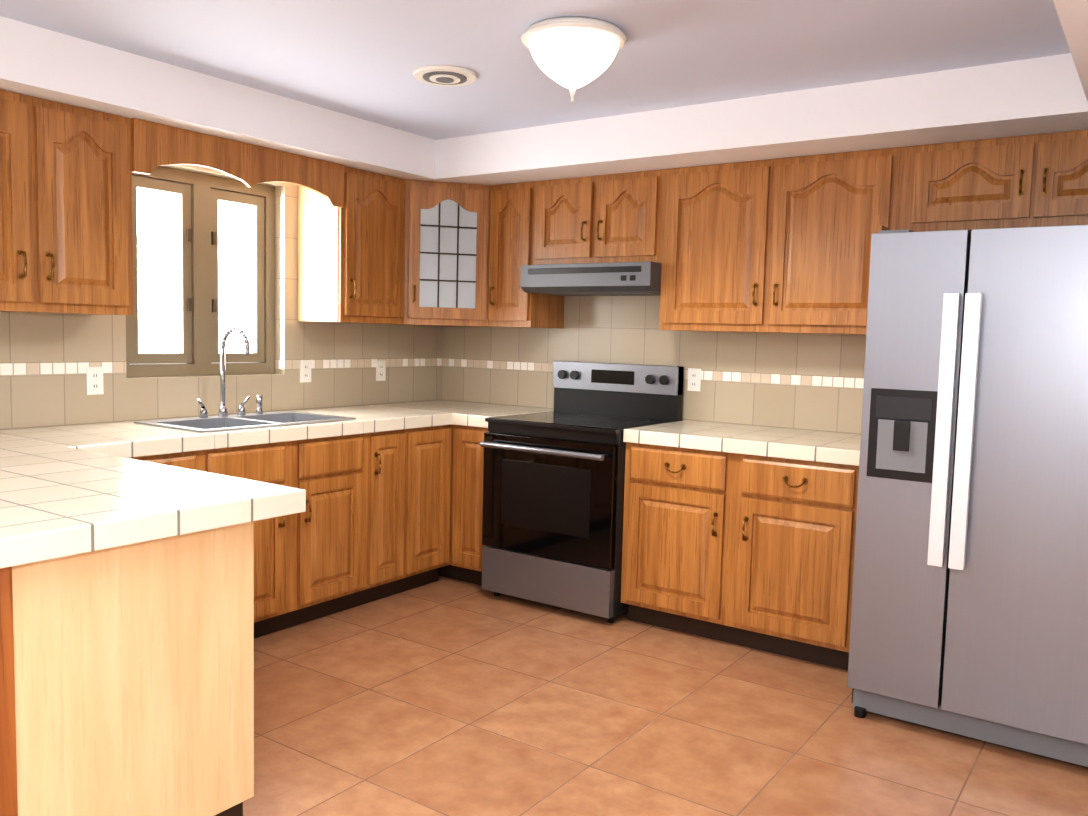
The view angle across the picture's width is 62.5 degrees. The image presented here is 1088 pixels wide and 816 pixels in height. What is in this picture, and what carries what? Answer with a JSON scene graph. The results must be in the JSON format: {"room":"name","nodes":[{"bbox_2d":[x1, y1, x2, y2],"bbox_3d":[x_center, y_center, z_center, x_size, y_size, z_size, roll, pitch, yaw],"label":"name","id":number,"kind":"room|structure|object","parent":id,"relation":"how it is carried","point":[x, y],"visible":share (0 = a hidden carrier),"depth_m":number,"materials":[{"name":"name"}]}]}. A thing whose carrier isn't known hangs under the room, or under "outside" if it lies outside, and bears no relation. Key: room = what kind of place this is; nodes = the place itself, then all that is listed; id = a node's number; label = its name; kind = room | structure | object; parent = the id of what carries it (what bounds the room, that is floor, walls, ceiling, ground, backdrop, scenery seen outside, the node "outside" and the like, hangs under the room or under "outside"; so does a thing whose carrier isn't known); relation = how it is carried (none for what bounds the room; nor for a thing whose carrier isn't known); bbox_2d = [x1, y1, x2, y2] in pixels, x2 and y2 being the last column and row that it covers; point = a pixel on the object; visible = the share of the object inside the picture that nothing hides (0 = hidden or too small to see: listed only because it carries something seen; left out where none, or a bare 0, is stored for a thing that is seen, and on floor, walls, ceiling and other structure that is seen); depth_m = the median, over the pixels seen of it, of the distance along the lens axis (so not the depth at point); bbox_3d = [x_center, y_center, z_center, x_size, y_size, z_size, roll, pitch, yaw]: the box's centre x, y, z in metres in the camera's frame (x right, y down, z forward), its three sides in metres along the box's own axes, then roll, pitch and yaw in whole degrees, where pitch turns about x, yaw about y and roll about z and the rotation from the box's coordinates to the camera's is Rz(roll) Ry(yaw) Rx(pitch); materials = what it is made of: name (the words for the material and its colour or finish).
{"room":"kitchen","nodes":[
{"label":"kitchen","id":0,"kind":"room"},
{"bbox_2d":[0,164,442,429],"bbox_3d":[-2.689,-0.253,2.692,0.150,2.600,7.000,5,6,35],"label":"wall","id":1,"kind":"structure","parent":0,"point":[343,357],"depth_m":4.06,"materials":[{"name":"tile"}]},
{"bbox_2d":[0,89,133,314],"bbox_3d":[-1.932,-0.732,3.268,0.368,0.758,0.760,5,6,35],"label":"upper cabinet","id":2,"kind":"object","parent":1,"relation":"attached to","point":[66,238],"visible":1,"depth_m":3.27,"materials":[{"name":"brown wood"}]},
{"bbox_2d":[86,367,103,394],"bbox_3d":[-1.874,-0.114,3.744,0.008,0.115,0.070,5,6,35],"label":"electrical outlet","id":3,"kind":"object","parent":1,"relation":"attached to","point":[94,380],"visible":1,"depth_m":3.74,"materials":[{"name":"white plastic"}]},
{"bbox_2d":[126,166,274,376],"bbox_3d":[-1.625,-0.623,4.221,0.065,0.938,0.838,5,6,35],"label":"window","id":4,"kind":"structure","parent":1,"relation":"in","point":[203,263],"depth_m":4.19,"materials":[{"name":"brown plastic"}]},
{"bbox_2d":[300,360,310,382],"bbox_3d":[-1.236,-0.191,4.654,0.008,0.115,0.070,5,6,35],"label":"electrical outlet","id":5,"kind":"object","parent":1,"relation":"attached to","point":[305,370],"visible":1,"depth_m":4.65,"materials":[{"name":"white plastic"}]},
{"bbox_2d":[298,166,405,323],"bbox_3d":[-0.972,-0.821,4.639,0.368,0.758,0.451,5,6,35],"label":"upper cabinet","id":6,"kind":"object","parent":1,"relation":"attached to","point":[351,260],"visible":0.96,"depth_m":4.50,"materials":[{"name":"brown wood"}]},
{"bbox_2d":[376,360,385,380],"bbox_3d":[-0.926,-0.212,5.097,0.008,0.115,0.070,5,6,35],"label":"electrical outlet","id":7,"kind":"object","parent":1,"relation":"attached to","point":[381,370],"visible":1,"depth_m":5.09,"materials":[{"name":"white plastic"}]},
{"bbox_2d":[366,180,517,327],"bbox_3d":[-0.553,-0.842,5.027,0.610,0.758,0.666,5,6,35],"label":"upper cabinet","id":8,"kind":"object","parent":1,"relation":"attached to","point":[447,238],"visible":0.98,"depth_m":4.80,"materials":[{"name":"brown wood"}]},
{"bbox_2d":[275,186,297,373],"bbox_3d":[-1.341,-0.646,4.587,0.150,0.940,0.085,5,6,35],"label":"window reveal","id":9,"kind":"structure","parent":0,"point":[286,279],"depth_m":4.54,"materials":[{"name":"tile"}]},
{"bbox_2d":[0,0,1070,139],"bbox_3d":[-0.716,-1.194,1.250,4.900,0.150,7.300,5,6,35],"label":"ceiling","id":10,"kind":"structure","parent":0,"point":[362,59],"depth_m":3.09,"materials":[{"name":"white paint"}]},
{"bbox_2d":[412,65,476,85],"bbox_3d":[-0.385,-1.282,3.482,0.250,0.023,0.250,5,6,35],"label":"ceiling vent","id":11,"kind":"object","parent":10,"relation":"in","point":[444,75],"visible":0.98,"depth_m":3.44,"materials":[{"name":"white plastic"}]},
{"bbox_2d":[521,17,626,101],"bbox_3d":[0.097,-1.128,2.971,0.352,0.221,0.352,5,6,35],"label":"ceiling light","id":12,"kind":"object","parent":10,"relation":"attached to","point":[572,54],"visible":1,"depth_m":2.87,"materials":[{"name":"white glass"}]},
{"bbox_2d":[0,0,1087,184],"bbox_3d":[-0.720,-1.019,1.264,4.600,0.200,7.000,5,6,35],"label":"soffit","id":13,"kind":"structure","parent":0,"point":[1040,95],"depth_m":3.57,"materials":[{"name":"white paint"}]},
{"bbox_2d":[131,118,343,207],"bbox_3d":[-1.286,-1.048,3.916,0.020,0.203,1.075,5,6,35],"label":"window valance","id":14,"kind":"object","parent":13,"relation":"attached to","point":[154,145],"visible":1,"depth_m":3.83,"materials":[{"name":"brown wood"}]},
{"bbox_2d":[442,296,865,434],"bbox_3d":[1.304,-0.282,4.265,4.900,2.600,0.150,5,6,35],"label":"wall","id":15,"kind":"structure","parent":0,"point":[806,381],"depth_m":4.58,"materials":[{"name":"tile"}]},
{"bbox_2d":[488,182,563,327],"bbox_3d":[-0.103,-0.820,4.896,0.284,0.758,0.368,5,6,35],"label":"upper cabinet","id":16,"kind":"object","parent":15,"relation":"attached to","point":[512,303],"visible":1,"depth_m":4.78,"materials":[{"name":"brown wood"}]},
{"bbox_2d":[532,169,664,264],"bbox_3d":[0.329,-0.945,4.586,0.760,0.438,0.368,5,6,35],"label":"upper cabinet","id":17,"kind":"object","parent":15,"relation":"attached to","point":[609,218],"visible":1,"depth_m":4.44,"materials":[{"name":"brown wood"}]},
{"bbox_2d":[520,261,660,295],"bbox_3d":[0.306,-0.653,4.588,0.756,0.141,0.422,5,6,35],"label":"range hood","id":18,"kind":"object","parent":17,"relation":"attached to","point":[616,279],"visible":0.92,"depth_m":4.41,"materials":[{"name":"metal"}]},
{"bbox_2d":[687,368,700,390],"bbox_3d":[0.763,-0.143,4.557,0.070,0.115,0.008,5,6,35],"label":"electrical outlet","id":19,"kind":"object","parent":15,"relation":"attached to","point":[694,379],"visible":1,"depth_m":4.55,"materials":[{"name":"white plastic"}]},
{"bbox_2d":[659,147,900,334],"bbox_3d":[1.075,-0.723,4.078,1.070,0.758,0.368,5,6,35],"label":"upper cabinet","id":20,"kind":"object","parent":15,"relation":"attached to","point":[781,245],"visible":0.98,"depth_m":3.94,"materials":[{"name":"brown wood"}]},
{"bbox_2d":[897,130,1087,231],"bbox_3d":[1.953,-0.858,3.455,1.060,0.343,0.368,5,6,35],"label":"upper cabinet","id":21,"kind":"object","parent":15,"relation":"attached to","point":[1038,180],"visible":1,"depth_m":3.44,"materials":[{"name":"brown wood"}]},
{"bbox_2d":[243,576,1087,815],"bbox_3d":[-0.777,1.252,1.451,5.000,0.100,7.400,5,6,35],"label":"floor","id":22,"kind":"structure","parent":0,"point":[443,696],"depth_m":3.04,"materials":[{"name":"tile"}]},
{"bbox_2d":[0,522,253,815],"bbox_3d":[-1.922,0.681,2.216,1.772,0.855,1.540,5,6,35],"label":"peninsula end panel","id":23,"kind":"object","parent":22,"relation":"on","point":[126,680],"visible":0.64,"depth_m":2.06,"materials":[{"name":"brown wood"}]},
{"bbox_2d":[0,440,305,568],"bbox_3d":[-1.589,0.248,2.003,1.182,0.060,1.680,5,6,35],"label":"countertop","id":24,"kind":"structure","parent":23,"relation":"on","point":[71,490],"depth_m":2.19,"materials":[{"name":"tile"}]},
{"bbox_2d":[131,451,198,470],"bbox_3d":[-1.758,0.586,3.421,0.655,0.855,0.630,5,6,35],"label":"base cabinet","id":25,"kind":"object","parent":22,"relation":"on","point":[188,460],"visible":0.02,"depth_m":3.40,"materials":[{"name":"brown wood"}]},
{"bbox_2d":[198,433,365,637],"bbox_3d":[-1.323,0.546,4.043,0.655,0.855,0.890,5,6,35],"label":"base cabinet","id":26,"kind":"object","parent":22,"relation":"on","point":[309,563],"visible":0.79,"depth_m":3.95,"materials":[{"name":"brown wood"}]},
{"bbox_2d":[0,400,503,455],"bbox_3d":[-1.593,0.116,3.598,0.660,0.060,4.298,5,6,35],"label":"countertop","id":27,"kind":"structure","parent":26,"relation":"on","point":[135,437],"depth_m":3.68,"materials":[{"name":"tile"}]},
{"bbox_2d":[134,327,355,432],"bbox_3d":[-1.308,-0.053,3.994,0.484,0.607,0.814,5,6,35],"label":"sink","id":28,"kind":"object","parent":27,"relation":"in","point":[223,420],"visible":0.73,"depth_m":4.04,"materials":[{"name":"silver metal"}]},
{"bbox_2d":[354,430,404,606],"bbox_3d":[-0.997,0.515,4.510,0.655,0.855,0.250,5,6,35],"label":"base cabinet","id":29,"kind":"object","parent":22,"relation":"on","point":[385,468],"visible":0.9,"depth_m":4.33,"materials":[{"name":"brown wood"}]},
{"bbox_2d":[391,425,450,594],"bbox_3d":[-0.838,0.498,4.768,0.620,0.855,0.357,5,6,35],"label":"base cabinet","id":30,"kind":"object","parent":22,"relation":"on","point":[427,470],"visible":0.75,"depth_m":4.58,"materials":[{"name":"brown wood"}]},
{"bbox_2d":[438,424,488,585],"bbox_3d":[-0.458,0.482,5.075,0.891,0.855,0.620,5,6,35],"label":"base cabinet","id":31,"kind":"object","parent":22,"relation":"on","point":[466,507],"visible":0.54,"depth_m":4.67,"materials":[{"name":"brown wood"}]},
{"bbox_2d":[456,405,553,427],"bbox_3d":[-0.182,0.049,4.842,0.229,0.060,0.637,5,6,35],"label":"countertop","id":32,"kind":"structure","parent":31,"relation":"on","point":[474,417],"depth_m":4.72,"materials":[{"name":"tile"}]},
{"bbox_2d":[480,361,683,622],"bbox_3d":[0.177,0.376,4.523,0.754,1.190,0.739,5,6,35],"label":"range","id":33,"kind":"object","parent":22,"relation":"on","point":[553,505],"visible":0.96,"depth_m":4.32,"materials":[{"name":"grey metal"}]},
{"bbox_2d":[621,442,858,669],"bbox_3d":[0.960,0.601,4.069,1.070,0.855,0.655,5,6,35],"label":"base cabinet","id":34,"kind":"object","parent":22,"relation":"on","point":[753,551],"visible":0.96,"depth_m":3.81,"materials":[{"name":"brown wood"}]},
{"bbox_2d":[623,420,860,465],"bbox_3d":[0.977,0.145,4.040,1.066,0.060,0.633,5,6,35],"label":"countertop","id":35,"kind":"structure","parent":34,"relation":"on","point":[806,445],"depth_m":3.87,"materials":[{"name":"tile"}]},
{"bbox_2d":[847,225,1087,766],"bbox_3d":[1.704,0.257,3.219,0.900,1.717,0.962,5,6,35],"label":"refrigerator","id":36,"kind":"object","parent":22,"relation":"on","point":[969,612],"visible":1,"depth_m":2.90,"materials":[{"name":"grey metal"}]},
{"bbox_2d":[876,225,891,232],"bbox_3d":[1.429,0.176,3.736,0.019,1.780,0.618,5,6,35],"label":"strip","id":37,"kind":"object","parent":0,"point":[879,228],"visible":0.14,"depth_m":3.42,"materials":[{"name":"brown wood"}]}
]}

